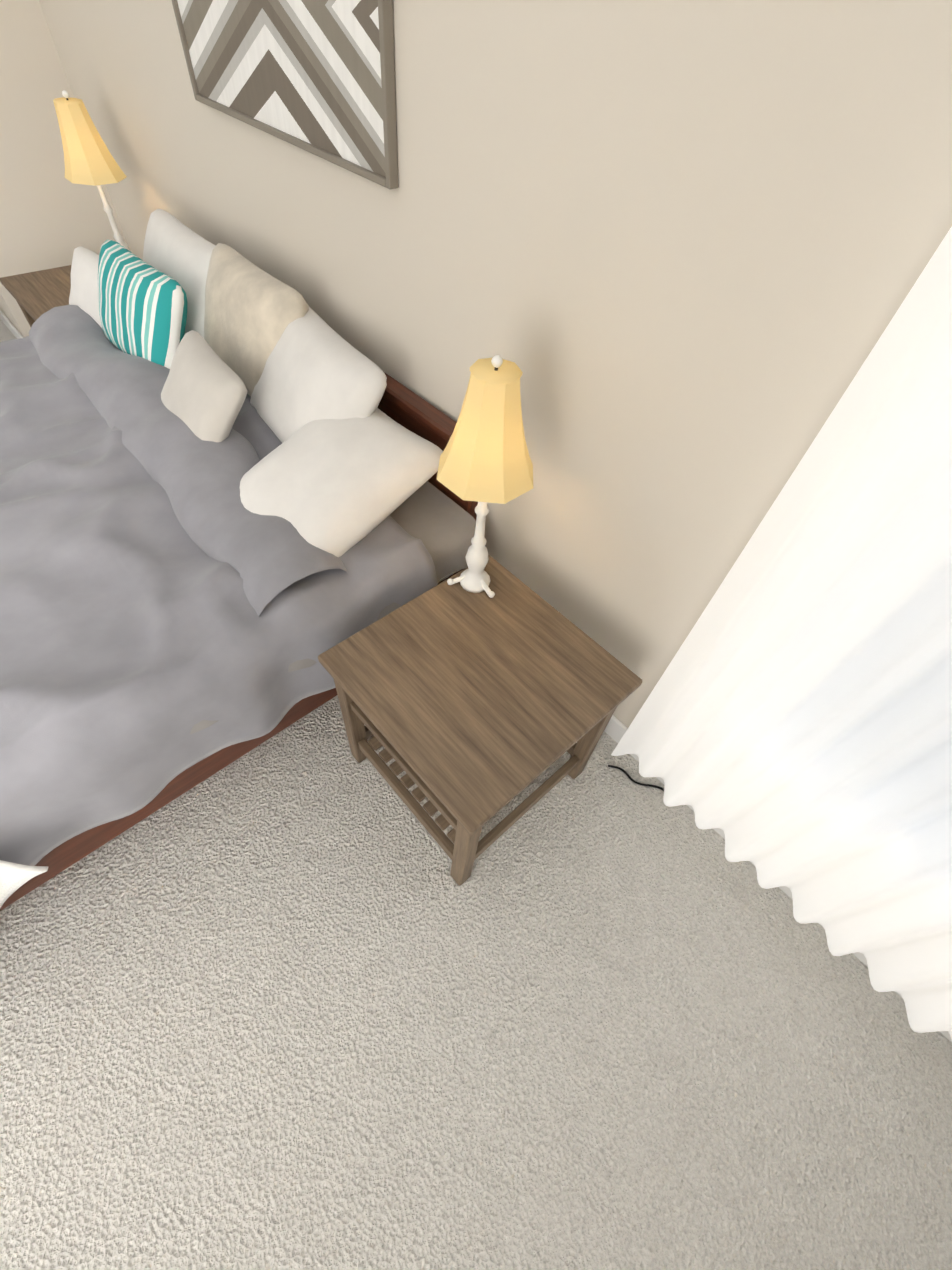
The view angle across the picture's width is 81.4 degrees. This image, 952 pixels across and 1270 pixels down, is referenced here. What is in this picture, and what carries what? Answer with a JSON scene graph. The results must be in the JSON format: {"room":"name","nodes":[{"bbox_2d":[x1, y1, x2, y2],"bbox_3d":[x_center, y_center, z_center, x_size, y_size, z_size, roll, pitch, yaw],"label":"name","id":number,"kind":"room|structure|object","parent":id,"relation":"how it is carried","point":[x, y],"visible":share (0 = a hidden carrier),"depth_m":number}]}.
{"room":"bedroom","nodes":[
{"label":"bedroom","id":0,"kind":"room"},
{"bbox_2d":[0,319,951,1269],"bbox_3d":[-2.155,0.488,1.802,4.690,0.120,6.600,-34,62,-27],"label":"floor","id":1,"kind":"structure","parent":0,"point":[294,997],"depth_m":1.45},
{"bbox_2d":[0,265,71,326],"bbox_3d":[-1.924,-1.540,2.950,0.630,0.590,0.580,-34,62,-27],"label":"nightstand","id":2,"kind":"object","parent":1,"relation":"on","point":[36,295],"visible":0.04,"depth_m":2.66},
{"bbox_2d":[53,90,130,251],"bbox_3d":[-1.726,-2.042,2.551,0.235,0.679,0.235,-34,62,-27],"label":"lamp","id":3,"kind":"object","parent":2,"relation":"on","point":[89,159],"visible":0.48,"depth_m":2.40},
{"bbox_2d":[0,209,485,910],"bbox_3d":[-1.418,-0.412,1.847,2.244,1.018,2.318,-34,62,-27],"label":"bed","id":4,"kind":"object","parent":1,"relation":"on","point":[232,507],"visible":0.96,"depth_m":1.65},
{"bbox_2d":[318,555,642,885],"bbox_3d":[-0.005,0.269,1.718,0.630,0.590,0.620,-34,62,-27],"label":"nightstand","id":5,"kind":"object","parent":1,"relation":"on","point":[474,713],"visible":0.96,"depth_m":1.47},
{"bbox_2d":[437,355,532,597],"bbox_3d":[0.020,-0.369,1.408,0.235,0.679,0.235,-34,62,-27],"label":"lamp","id":6,"kind":"object","parent":5,"relation":"on","point":[485,460],"visible":1,"depth_m":1.25},
{"bbox_2d":[608,765,663,790],"bbox_3d":[0.568,0.508,1.951,0.086,0.008,0.202,-34,62,-27],"label":"cord","id":7,"kind":"object","parent":1,"relation":"on","point":[632,780],"visible":0.96,"depth_m":1.94},
{"bbox_2d":[0,0,951,727],"bbox_3d":[-2.052,-0.394,0.669,4.690,2.760,6.600,-34,62,-27],"label":"wall","id":8,"kind":"structure","parent":0,"point":[670,258],"depth_m":1.24},
{"bbox_2d":[0,310,23,338],"bbox_3d":[-2.924,-1.939,3.478,0.020,0.105,0.750,-34,62,-27],"label":"baseboard","id":9,"kind":"structure","parent":8,"relation":"attached to","point":[11,327],"depth_m":3.43},
{"bbox_2d":[172,0,397,188],"bbox_3d":[-0.580,-1.737,1.486,0.030,0.610,1.140,-34,62,-27],"label":"picture","id":10,"kind":"object","parent":8,"relation":"attached to","point":[316,77],"visible":1,"depth_m":1.53},
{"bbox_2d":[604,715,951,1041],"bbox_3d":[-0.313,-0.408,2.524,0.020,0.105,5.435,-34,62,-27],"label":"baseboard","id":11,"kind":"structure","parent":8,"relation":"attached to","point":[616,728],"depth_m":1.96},
{"bbox_2d":[611,227,951,1037],"bbox_3d":[1.030,0.104,0.775,0.129,2.224,1.469,-34,62,-27],"label":"curtain","id":12,"kind":"object","parent":8,"relation":"attached to","point":[791,727],"visible":1,"depth_m":1.19}
]}

